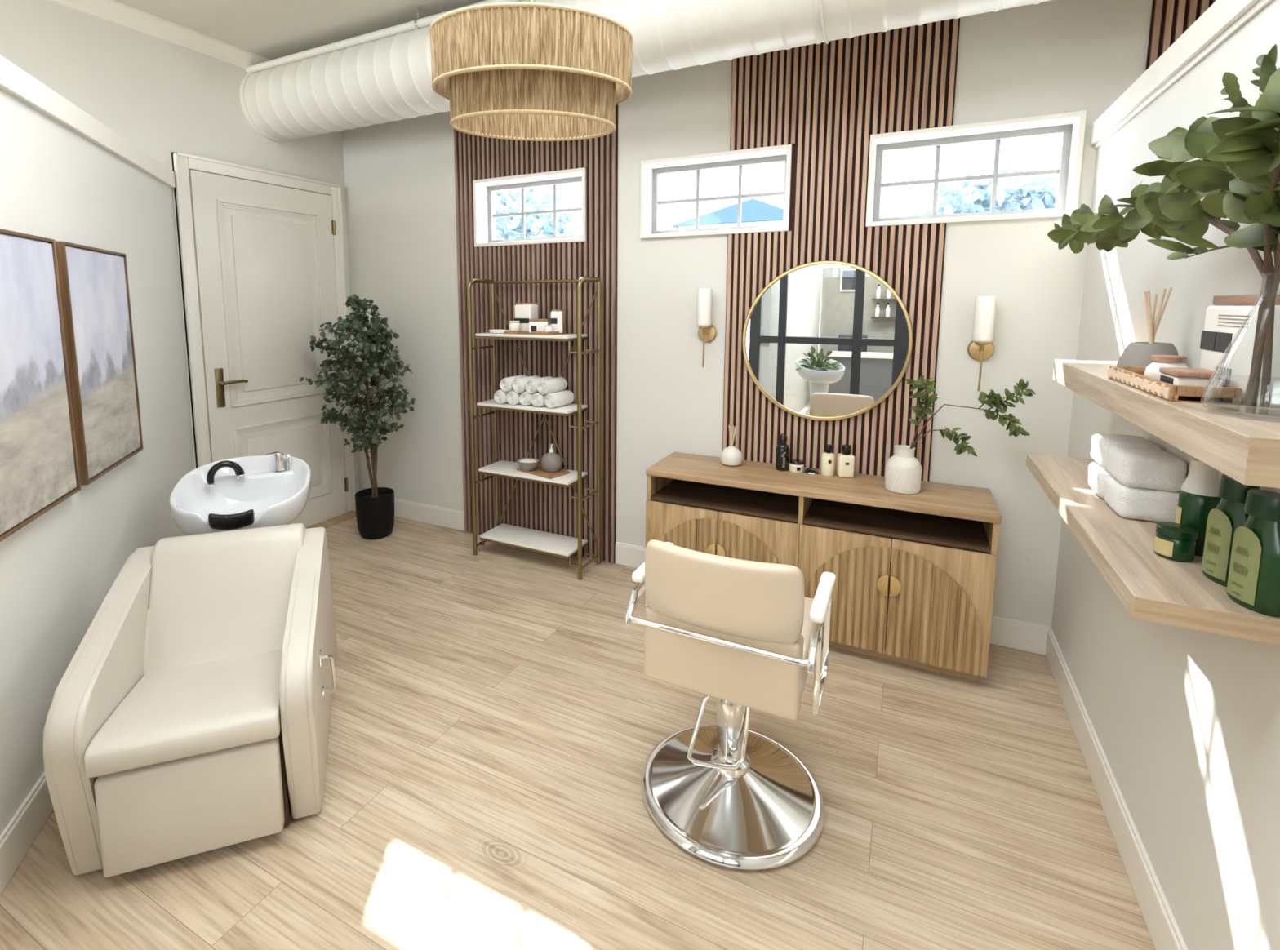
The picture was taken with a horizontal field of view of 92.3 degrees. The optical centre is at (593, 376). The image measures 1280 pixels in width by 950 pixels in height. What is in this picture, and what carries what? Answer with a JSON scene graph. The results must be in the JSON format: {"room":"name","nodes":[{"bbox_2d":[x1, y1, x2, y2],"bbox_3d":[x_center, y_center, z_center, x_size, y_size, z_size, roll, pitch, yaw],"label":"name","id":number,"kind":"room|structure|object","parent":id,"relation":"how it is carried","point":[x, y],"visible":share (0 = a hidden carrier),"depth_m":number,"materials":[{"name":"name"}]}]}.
{"room":"salon","nodes":[
{"label":"salon","id":0,"kind":"room"},
{"bbox_2d":[0,88,195,834],"bbox_3d":[-1.939,0.188,2.205,0.120,2.300,3.020,-2,7,-20],"label":"wall","id":1,"kind":"structure","parent":0,"point":[58,570],"depth_m":2.28,"materials":[{"name":"white paint"}]},
{"bbox_2d":[0,772,53,895],"bbox_3d":[-1.867,1.261,2.335,0.016,0.137,2.970,-2,7,-20],"label":"baseboard","id":2,"kind":"structure","parent":1,"relation":"attached to","point":[23,828],"depth_m":1.79,"materials":[{"name":"white paint"}]},
{"bbox_2d":[0,228,80,542],"bbox_3d":[-1.731,0.002,1.840,0.038,0.868,0.582,-2,7,-20],"label":"painting","id":3,"kind":"object","parent":1,"relation":"attached to","point":[39,470],"visible":1,"depth_m":1.90,"materials":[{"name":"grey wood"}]},
{"bbox_2d":[0,54,175,187],"bbox_3d":[-1.925,-0.942,2.048,0.152,0.090,2.970,-2,7,-20],"label":"trim","id":4,"kind":"structure","parent":1,"relation":"attached to","point":[14,80],"depth_m":2.28,"materials":[{"name":"white paint"}]},
{"bbox_2d":[55,241,143,485],"bbox_3d":[-1.951,-0.070,2.441,0.037,0.868,0.582,-2,7,-20],"label":"painting","id":5,"kind":"object","parent":1,"relation":"attached to","point":[94,285],"visible":0.84,"depth_m":2.37,"materials":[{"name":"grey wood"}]},
{"bbox_2d":[0,0,359,493],"bbox_3d":[-4.061,-0.028,0.523,0.150,3.130,9.400,4,8,27],"label":"wall","id":6,"kind":"structure","parent":0,"point":[163,98],"depth_m":3.38,"materials":[{"name":"white paint"}]},
{"bbox_2d":[48,0,271,69],"bbox_3d":[-3.870,-1.554,0.466,0.075,0.085,9.000,4,8,27],"label":"trim","id":7,"kind":"structure","parent":6,"relation":"attached to","point":[113,11],"depth_m":3.36,"materials":[{"name":"white paint"}]},
{"bbox_2d":[171,151,355,527],"bbox_3d":[-2.084,-0.114,4.092,0.098,2.448,1.140,4,8,27],"label":"door","id":8,"kind":"structure","parent":6,"relation":"in","point":[263,267],"depth_m":3.97,"materials":[{"name":"white paint"}]},
{"bbox_2d":[114,0,485,59],"bbox_3d":[-0.640,-1.433,-1.315,7.750,0.100,9.600,4,8,27],"label":"ceiling","id":9,"kind":"structure","parent":0,"point":[271,29],"depth_m":3.31,"materials":[{"name":"white paint"}]},
{"bbox_2d":[245,0,524,73],"bbox_3d":[1.174,-1.742,2.125,7.500,0.109,0.047,4,8,27],"label":"conduit pipe","id":10,"kind":"object","parent":9,"relation":"hanging from","point":[418,23],"visible":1,"depth_m":3.38,"materials":[{"name":"metal"}]},
{"bbox_2d":[429,0,633,141],"bbox_3d":[-0.198,-1.285,1.982,0.661,0.978,0.661,6,9,40],"label":"pendant lamp","id":11,"kind":"object","parent":9,"relation":"hanging from","point":[532,71],"visible":1,"depth_m":1.79,"materials":[{"name":"beige wicker"}]},
{"bbox_2d":[239,0,1052,142],"bbox_3d":[1.283,-1.571,2.259,7.592,0.482,0.444,4,8,27],"label":"air duct","id":12,"kind":"object","parent":9,"relation":"hanging from","point":[384,80],"visible":0.67,"depth_m":2.69,"materials":[{"name":"white metal"}]},
{"bbox_2d":[0,516,1155,949],"bbox_3d":[-0.640,1.774,-0.929,7.750,0.100,9.600,4,8,27],"label":"floor","id":13,"kind":"structure","parent":0,"point":[496,720],"depth_m":1.92,"materials":[{"name":"brown wood"}]},
{"bbox_2d":[43,523,337,877],"bbox_3d":[-1.283,0.964,2.196,0.688,0.736,1.078,-2,7,-20],"label":"chair","id":14,"kind":"object","parent":13,"relation":"on","point":[191,715],"visible":1,"depth_m":1.82,"materials":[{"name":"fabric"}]},
{"bbox_2d":[84,649,281,777],"bbox_3d":[-1.206,0.999,1.917,0.458,0.098,0.498,-2,7,-20],"label":"seat cushion","id":15,"kind":"object","parent":14,"relation":"on","point":[174,710],"depth_m":1.77,"materials":[{"name":"beige leather"}]},
{"bbox_2d":[168,451,311,535],"bbox_3d":[-1.628,0.827,2.894,0.572,0.866,0.599,-2,7,-20],"label":"basin","id":16,"kind":"object","parent":13,"relation":"on","point":[256,491],"visible":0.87,"depth_m":2.96,"materials":[{"name":"white ceramic"}]},
{"bbox_2d":[264,451,292,471],"bbox_3d":[-1.586,0.420,3.071,0.065,0.101,0.134,4,8,27],"label":"mixer tap","id":17,"kind":"object","parent":16,"relation":"on","point":[282,463],"depth_m":3.08,"materials":[{"name":"silver metal"}]},
{"bbox_2d":[305,510,355,528],"bbox_3d":[-1.971,1.069,4.420,0.130,0.020,0.640,4,8,27],"label":"threshold","id":18,"kind":"object","parent":13,"relation":"on","point":[351,514],"visible":0.5,"depth_m":4.51,"materials":[{"name":"brown wood"}]},
{"bbox_2d":[299,293,414,539],"bbox_3d":[-1.580,0.277,4.145,0.702,1.658,0.661,-3,8,-27],"label":"potted tree","id":19,"kind":"object","parent":13,"relation":"on","point":[375,505],"visible":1,"depth_m":4.09,"materials":[{"name":"green plant"}]},
{"bbox_2d":[466,276,600,580],"bbox_3d":[-0.361,0.279,3.757,0.788,1.747,0.272,4,8,27],"label":"shelf rack","id":20,"kind":"object","parent":13,"relation":"on","point":[526,539],"visible":0.96,"depth_m":3.74,"materials":[{"name":"gold metal"}]},
{"bbox_2d":[488,329,509,333],"bbox_3d":[-0.574,-0.277,3.755,0.155,0.022,0.086,4,8,27],"label":"soap dish","id":21,"kind":"object","parent":20,"relation":"on","point":[494,331],"visible":0.86,"depth_m":3.73,"materials":[{"name":"white ceramic"}]},
{"bbox_2d":[493,389,509,404],"bbox_3d":[-0.524,0.113,3.829,0.088,0.088,0.209,4,8,31],"label":"rolled towel","id":22,"kind":"object","parent":20,"relation":"on","point":[500,396],"visible":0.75,"depth_m":3.74,"materials":[{"name":"white fabric"}]},
{"bbox_2d":[499,374,527,391],"bbox_3d":[-0.484,0.039,3.799,0.088,0.088,0.209,4,8,31],"label":"rolled towel","id":23,"kind":"object","parent":22,"relation":"on","point":[506,384],"visible":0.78,"depth_m":3.72,"materials":[{"name":"white fabric"}]},
{"bbox_2d":[506,390,522,404],"bbox_3d":[-0.445,0.117,3.795,0.087,0.091,0.209,4,8,31],"label":"rolled towel","id":24,"kind":"object","parent":20,"relation":"on","point":[513,397],"visible":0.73,"depth_m":3.71,"materials":[{"name":"white fabric"}]},
{"bbox_2d":[519,391,536,405],"bbox_3d":[-0.360,0.122,3.758,0.088,0.086,0.209,4,8,31],"label":"rolled towel","id":25,"kind":"object","parent":20,"relation":"on","point":[525,397],"visible":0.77,"depth_m":3.67,"materials":[{"name":"white fabric"}]},
{"bbox_2d":[512,375,540,393],"bbox_3d":[-0.405,0.043,3.765,0.087,0.091,0.209,4,8,31],"label":"rolled towel","id":26,"kind":"object","parent":25,"relation":"on","point":[518,384],"visible":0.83,"depth_m":3.68,"materials":[{"name":"white fabric"}]},
{"bbox_2d":[525,376,553,393],"bbox_3d":[-0.320,0.048,3.729,0.088,0.086,0.209,4,8,31],"label":"rolled towel","id":27,"kind":"object","parent":25,"relation":"on","point":[531,384],"visible":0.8,"depth_m":3.65,"materials":[{"name":"white fabric"}]},
{"bbox_2d":[503,330,566,335],"bbox_3d":[-0.353,-0.270,3.704,0.340,0.020,0.170,4,8,27],"label":"tray","id":28,"kind":"object","parent":20,"relation":"on","point":[517,332],"visible":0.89,"depth_m":3.62,"materials":[{"name":"brown wood"}]},
{"bbox_2d":[509,320,519,330],"bbox_3d":[-0.477,-0.304,3.715,0.066,0.070,0.066,0,7,-1],"label":"jar","id":29,"kind":"object","parent":28,"relation":"on","point":[513,325],"visible":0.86,"depth_m":3.69,"materials":[{"name":"white plastic"}]},
{"bbox_2d":[514,302,537,331],"bbox_3d":[-0.412,-0.365,3.768,0.120,0.178,0.097,4,8,27],"label":"bottle","id":30,"kind":"object","parent":28,"relation":"on","point":[524,312],"visible":0.76,"depth_m":3.73,"materials":[{"name":"white plastic"}]},
{"bbox_2d":[528,319,548,332],"bbox_3d":[-0.327,-0.304,3.658,0.116,0.082,0.094,0,7,-1],"label":"jar","id":31,"kind":"object","parent":28,"relation":"on","point":[534,325],"visible":0.8,"depth_m":3.61,"materials":[{"name":"white plastic"}]},
{"bbox_2d":[544,324,552,332],"bbox_3d":[-0.263,-0.278,3.587,0.048,0.048,0.048,0,7,-1],"label":"pot","id":32,"kind":"object","parent":28,"relation":"on","point":[548,327],"visible":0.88,"depth_m":3.57,"materials":[{"name":"white ceramic"}]},
{"bbox_2d":[550,309,563,333],"bbox_3d":[-0.219,-0.331,3.644,0.072,0.140,0.059,0,7,-1],"label":"lotion bottle","id":33,"kind":"object","parent":28,"relation":"on","point":[556,315],"visible":0.9,"depth_m":3.62,"materials":[{"name":"white plastic"}]},
{"bbox_2d":[530,392,546,407],"bbox_3d":[-0.287,0.126,3.707,0.089,0.088,0.210,4,8,31],"label":"rolled towel","id":34,"kind":"object","parent":20,"relation":"on","point":[537,399],"visible":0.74,"depth_m":3.62,"materials":[{"name":"white fabric"}]},
{"bbox_2d":[536,377,567,394],"bbox_3d":[-0.247,0.052,3.677,0.089,0.088,0.210,4,8,31],"label":"rolled towel","id":35,"kind":"object","parent":34,"relation":"on","point":[558,384],"visible":0.99,"depth_m":3.62,"materials":[{"name":"white fabric"}]},
{"bbox_2d":[516,463,569,479],"bbox_3d":[-0.313,0.579,3.786,0.300,0.014,0.170,6,9,41],"label":"serving tray","id":36,"kind":"object","parent":20,"relation":"on","point":[538,471],"visible":0.7,"depth_m":3.74,"materials":[{"name":"brown wood"}]},
{"bbox_2d":[516,457,539,471],"bbox_3d":[-0.405,0.543,3.796,0.144,0.068,0.122,4,8,27],"label":"bowl","id":37,"kind":"object","parent":36,"relation":"on","point":[525,464],"visible":1,"depth_m":3.76,"materials":[{"name":"grey ceramic"}]},
{"bbox_2d":[541,444,561,472],"bbox_3d":[-0.259,0.491,3.776,0.128,0.176,0.125,4,8,27],"label":"soap dispenser","id":38,"kind":"object","parent":36,"relation":"on","point":[551,462],"visible":1,"depth_m":3.73,"materials":[{"name":"grey ceramic"}]},
{"bbox_2d":[544,390,573,408],"bbox_3d":[-0.205,0.132,3.672,0.087,0.090,0.209,4,8,31],"label":"rolled towel","id":39,"kind":"object","parent":20,"relation":"on","point":[553,400],"visible":1,"depth_m":3.61,"materials":[{"name":"white fabric"}]},
{"bbox_2d":[625,539,835,871],"bbox_3d":[0.448,0.913,1.963,0.584,0.918,0.592,4,8,27],"label":"chair","id":40,"kind":"object","parent":13,"relation":"on","point":[746,635],"visible":1,"depth_m":1.78,"materials":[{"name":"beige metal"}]},
{"bbox_2d":[800,596,814,694],"bbox_3d":[0.472,0.826,1.989,0.454,0.115,0.490,4,8,27],"label":"seat cushion","id":41,"kind":"object","parent":40,"relation":"on","point":[807,626],"depth_m":1.87,"materials":[{"name":"beige leather"}]},
{"bbox_2d":[645,452,1001,681],"bbox_3d":[1.040,0.869,3.024,1.538,0.752,0.448,4,8,27],"label":"sideboard","id":42,"kind":"object","parent":13,"relation":"on","point":[914,574],"visible":0.75,"depth_m":2.75,"materials":[{"name":"brown wood"}]},
{"bbox_2d":[720,425,742,466],"bbox_3d":[0.729,0.356,3.233,0.120,0.216,0.120,4,8,27],"label":"reed diffuser","id":43,"kind":"object","parent":42,"relation":"on","point":[731,455],"visible":1,"depth_m":3.20,"materials":[{"name":"ceramic"}]},
{"bbox_2d":[775,433,789,471],"bbox_3d":[0.966,0.383,3.135,0.066,0.186,0.068,4,8,27],"label":"pump bottle","id":44,"kind":"object","parent":42,"relation":"on","point":[782,455],"visible":1,"depth_m":3.11,"materials":[{"name":"black plastic"}]},
{"bbox_2d":[788,459,804,472],"bbox_3d":[1.031,0.452,3.115,0.072,0.054,0.073,0,7,2],"label":"pot","id":45,"kind":"object","parent":42,"relation":"on","point":[795,465],"visible":1,"depth_m":3.09,"materials":[{"name":"plastic"}]},
{"bbox_2d":[804,466,818,475],"bbox_3d":[1.092,0.469,3.073,0.068,0.029,0.049,4,8,27],"label":"hair clip","id":46,"kind":"object","parent":42,"relation":"on","point":[812,471],"visible":1,"depth_m":3.07,"materials":[{"name":"black plastic"}]},
{"bbox_2d":[645,452,1001,524],"bbox_3d":[1.047,0.511,2.994,1.538,0.034,0.420,4,8,27],"label":"countertop","id":47,"kind":"structure","parent":42,"relation":"on","point":[957,501],"depth_m":2.86,"materials":[{"name":"brown wood"}]},
{"bbox_2d":[820,444,835,476],"bbox_3d":[1.162,0.411,3.042,0.062,0.153,0.063,1,7,4],"label":"shampoo bottle","id":48,"kind":"object","parent":42,"relation":"on","point":[828,458],"visible":1,"depth_m":3.02,"materials":[{"name":"beige plastic"}]},
{"bbox_2d":[836,444,854,477],"bbox_3d":[1.238,0.412,3.009,0.072,0.158,0.059,1,7,7],"label":"shampoo bottle","id":49,"kind":"object","parent":42,"relation":"on","point":[846,460],"visible":1,"depth_m":2.99,"materials":[{"name":"beige plastic"}]},
{"bbox_2d":[884,444,921,494],"bbox_3d":[1.410,0.417,2.790,0.147,0.200,0.147,4,8,27],"label":"vase","id":50,"kind":"object","parent":42,"relation":"on","point":[903,475],"visible":0.99,"depth_m":2.74,"materials":[{"name":"white ceramic"}]},
{"bbox_2d":[905,375,1035,457],"bbox_3d":[1.613,0.215,2.664,0.484,0.434,0.156,4,8,27],"label":"leafy branch","id":51,"kind":"object","parent":50,"relation":"in","point":[995,399],"visible":0.98,"depth_m":2.64,"materials":[{"name":"green plant"}]},
{"bbox_2d":[342,0,1152,626],"bbox_3d":[1.514,-0.328,3.014,7.750,3.130,0.180,4,8,27],"label":"wall","id":52,"kind":"structure","parent":0,"point":[1054,56],"depth_m":3.32,"materials":[{"name":"white paint"}]},
{"bbox_2d":[472,167,586,247],"bbox_3d":[-0.376,-1.048,3.881,0.824,0.425,0.174,4,8,27],"label":"window","id":53,"kind":"structure","parent":52,"relation":"in","point":[492,242],"depth_m":3.90,"materials":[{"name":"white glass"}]},
{"bbox_2d":[453,104,617,564],"bbox_3d":[-0.389,-0.432,3.879,1.180,3.129,0.022,4,8,27],"label":"panel","id":54,"kind":"object","parent":52,"relation":"attached to","point":[546,508],"visible":0.47,"depth_m":3.87,"materials":[{"name":"brown wood"}]},
{"bbox_2d":[696,288,716,367],"bbox_3d":[0.604,-0.265,3.333,0.104,0.425,0.108,4,8,27],"label":"wall sconce","id":55,"kind":"object","parent":52,"relation":"attached to","point":[707,332],"visible":1,"depth_m":3.29,"materials":[{"name":"white glass"}]},
{"bbox_2d":[640,143,792,239],"bbox_3d":[0.665,-0.983,3.347,0.815,0.425,0.174,4,8,27],"label":"window","id":56,"kind":"structure","parent":52,"relation":"in","point":[787,159],"depth_m":3.35,"materials":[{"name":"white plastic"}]},
{"bbox_2d":[394,498,1051,655],"bbox_3d":[0.120,1.085,3.800,4.412,0.137,0.016,4,8,27],"label":"baseboard","id":57,"kind":"structure","parent":52,"relation":"attached to","point":[1004,632],"depth_m":3.72,"materials":[{"name":"white paint"}]},
{"bbox_2d":[722,17,959,481],"bbox_3d":[1.163,-0.336,3.082,1.013,3.129,0.022,4,8,27],"label":"panel","id":58,"kind":"object","parent":52,"relation":"attached to","point":[825,100],"visible":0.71,"depth_m":3.00,"materials":[{"name":"brown wood"}]},
{"bbox_2d":[742,260,912,421],"bbox_3d":[1.150,-0.176,3.078,0.802,0.802,0.026,4,8,27],"label":"round mirror","id":59,"kind":"object","parent":58,"relation":"attached to","point":[824,340],"visible":1,"depth_m":3.06,"materials":[{"name":"gold metal"}]},
{"bbox_2d":[865,110,1086,226],"bbox_3d":[1.708,-0.919,2.812,0.815,0.425,0.174,4,8,27],"label":"window","id":60,"kind":"structure","parent":52,"relation":"in","point":[1065,131],"depth_m":2.79,"materials":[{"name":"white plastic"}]},
{"bbox_2d":[967,296,996,391],"bbox_3d":[1.744,-0.148,2.753,0.104,0.425,0.108,4,8,27],"label":"wall sconce","id":61,"kind":"object","parent":52,"relation":"attached to","point":[981,348],"visible":1,"depth_m":2.71,"materials":[{"name":"white glass"}]},
{"bbox_2d":[976,342,988,344],"bbox_3d":[1.737,-0.153,2.740,0.048,0.016,0.047,4,8,27],"label":"socket","id":62,"kind":"object","parent":61,"relation":"attached to","point":[978,343],"depth_m":2.72,"materials":[{"name":"gold metal"}]},
{"bbox_2d":[1145,0,1216,71],"bbox_3d":[2.798,-0.234,2.242,1.355,3.129,0.022,4,8,27],"label":"panel","id":63,"kind":"object","parent":52,"relation":"attached to","point":[1170,19],"visible":0.02,"depth_m":2.39,"materials":[{"name":"brown wood"}]},
{"bbox_2d":[1051,0,1279,949],"bbox_3d":[1.275,0.334,0.990,0.120,2.300,3.750,4,8,27],"label":"wall","id":64,"kind":"structure","parent":0,"point":[1185,722],"depth_m":1.55,"materials":[{"name":"white paint"}]},
{"bbox_2d":[1044,627,1188,949],"bbox_3d":[1.215,1.404,1.151,0.016,0.137,3.750,4,8,27],"label":"baseboard","id":65,"kind":"structure","parent":64,"relation":"attached to","point":[1165,933],"depth_m":1.81,"materials":[{"name":"white paint"}]},
{"bbox_2d":[1026,453,1279,645],"bbox_3d":[1.435,0.383,1.692,0.230,0.046,1.276,4,8,27],"label":"floating shelf","id":66,"kind":"object","parent":64,"relation":"attached to","point":[1152,588],"visible":0.71,"depth_m":1.31,"materials":[{"name":"brown wood"}]},
{"bbox_2d":[1087,462,1111,498],"bbox_3d":[1.537,0.305,1.792,0.133,0.085,0.164,4,8,29],"label":"folded towel","id":67,"kind":"object","parent":66,"relation":"on","point":[1097,474],"visible":0.33,"depth_m":1.78,"materials":[{"name":"white fabric"}]},
{"bbox_2d":[1090,433,1161,469],"bbox_3d":[1.539,0.220,1.783,0.133,0.085,0.164,3,8,27],"label":"folded towel","id":68,"kind":"object","parent":67,"relation":"on","point":[1100,443],"visible":0.52,"depth_m":1.76,"materials":[{"name":"white fabric"}]},
{"bbox_2d":[1103,475,1178,522],"bbox_3d":[1.462,0.324,1.640,0.133,0.085,0.164,4,8,27],"label":"folded towel","id":69,"kind":"object","parent":66,"relation":"on","point":[1128,502],"visible":0.73,"depth_m":1.58,"materials":[{"name":"white fabric"}]},
{"bbox_2d":[1106,445,1186,491],"bbox_3d":[1.463,0.240,1.632,0.133,0.085,0.164,3,8,26],"label":"folded towel","id":70,"kind":"object","parent":69,"relation":"on","point":[1155,468],"visible":0.99,"depth_m":1.57,"materials":[{"name":"white fabric"}]},
{"bbox_2d":[1153,521,1198,562],"bbox_3d":[1.290,0.365,1.361,0.068,0.069,0.068,4,8,27],"label":"jar","id":71,"kind":"object","parent":66,"relation":"on","point":[1173,541],"visible":1,"depth_m":1.34,"materials":[{"name":"green plastic"}]},
{"bbox_2d":[1174,458,1221,556],"bbox_3d":[1.366,0.292,1.383,0.073,0.210,0.072,4,8,27],"label":"bottle","id":72,"kind":"object","parent":66,"relation":"on","point":[1198,495],"visible":0.7,"depth_m":1.36,"materials":[{"name":"green plastic"}]},
{"bbox_2d":[1201,475,1260,586],"bbox_3d":[1.281,0.308,1.230,0.063,0.214,0.098,1,7,9],"label":"shampoo bottle","id":73,"kind":"object","parent":66,"relation":"on","point":[1223,521],"visible":0.7,"depth_m":1.22,"materials":[{"name":"green plastic"}]},
{"bbox_2d":[1226,488,1279,617],"bbox_3d":[1.233,0.320,1.132,0.063,0.214,0.098,1,7,9],"label":"shampoo bottle","id":74,"kind":"object","parent":66,"relation":"on","point":[1253,584],"visible":1,"depth_m":1.11,"materials":[{"name":"green plastic"}]},
{"bbox_2d":[1053,359,1279,488],"bbox_3d":[1.355,0.054,1.459,0.197,0.072,1.392,4,8,27],"label":"floating shelf","id":75,"kind":"object","parent":64,"relation":"attached to","point":[1244,449],"visible":0.7,"depth_m":1.08,"materials":[{"name":"brown wood"}]},
{"bbox_2d":[1115,287,1178,367],"bbox_3d":[1.465,-0.117,1.608,0.136,0.232,0.136,4,8,27],"label":"reed diffuser","id":76,"kind":"object","parent":75,"relation":"on","point":[1135,353],"visible":0.67,"depth_m":1.59,"materials":[{"name":"ceramic"}]},
{"bbox_2d":[1106,365,1242,404],"bbox_3d":[1.275,0.012,1.371,0.108,0.033,0.430,4,8,27],"label":"tray","id":77,"kind":"object","parent":75,"relation":"on","point":[1133,376],"visible":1,"depth_m":1.20,"materials":[{"name":"brown wood"}]},
{"bbox_2d":[1143,355,1188,380],"bbox_3d":[1.278,-0.017,1.366,0.077,0.061,0.077,4,8,27],"label":"apothecary jar","id":78,"kind":"object","parent":77,"relation":"on","point":[1152,371],"visible":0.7,"depth_m":1.35,"materials":[{"name":"white ceramic"}]},
{"bbox_2d":[1159,367,1225,386],"bbox_3d":[1.220,0.006,1.255,0.072,0.042,0.102,4,8,27],"label":"jar","id":79,"kind":"object","parent":77,"relation":"on","point":[1175,376],"visible":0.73,"depth_m":1.22,"materials":[{"name":"white ceramic"}]},
{"bbox_2d":[1200,294,1279,408],"bbox_3d":[1.308,-0.059,1.226,0.068,0.208,0.250,4,8,27],"label":"book","id":80,"kind":"object","parent":75,"relation":"on","point":[1224,319],"visible":0.6,"depth_m":1.21,"materials":[{"name":"white paper"}]},
{"bbox_2d":[1201,272,1279,419],"bbox_3d":[1.156,-0.056,1.040,0.166,0.240,0.166,4,8,27],"label":"vase","id":81,"kind":"object","parent":75,"relation":"on","point":[1260,273],"visible":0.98,"depth_m":1.05,"materials":[{"name":"clear glass"}]},
{"bbox_2d":[1047,44,1279,406],"bbox_3d":[1.276,-0.288,1.401,0.224,0.602,1.251,3,8,24],"label":"leafy spray","id":82,"kind":"object","parent":81,"relation":"in","point":[1237,176],"visible":1,"depth_m":1.11,"materials":[{"name":"green plant"}]},
{"bbox_2d":[1089,0,1272,149],"bbox_3d":[1.269,-0.792,0.857,0.154,0.101,3.749,4,8,27],"label":"trim","id":83,"kind":"structure","parent":64,"relation":"attached to","point":[1223,18],"depth_m":1.70,"materials":[{"name":"white paint"}]},
{"label":"outside","id":84,"kind":"structure","parent":0,"visible":0},
{"bbox_3d":[11.992,-1.919,31.395,60.000,0.100,59.800,4,8,27],"label":"lawn","id":85,"kind":"structure","parent":84,"visible":0},
{"bbox_2d":[495,186,582,239],"bbox_3d":[-1.904,-2.240,13.591,3.317,4.418,3.184,0,7,0],"label":"tree","id":86,"kind":"object","parent":85,"relation":"on","point":[504,233],"visible":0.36,"depth_m":12.75,"materials":[{"name":"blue plant"}]},
{"bbox_2d":[671,198,783,229],"bbox_3d":[6.984,-4.893,27.862,5.800,6.250,4.600,4,8,27],"label":"house","id":87,"kind":"structure","parent":85,"relation":"on","point":[753,211],"depth_m":26.24,"materials":[{"name":"blue stone"}]},
{"bbox_2d":[908,163,1057,216],"bbox_3d":[6.593,-1.513,10.321,2.802,3.758,2.809,4,8,27],"label":"tree","id":88,"kind":"object","parent":85,"relation":"on","point":[1025,197],"visible":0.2,"depth_m":9.55,"materials":[{"name":"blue plant"}]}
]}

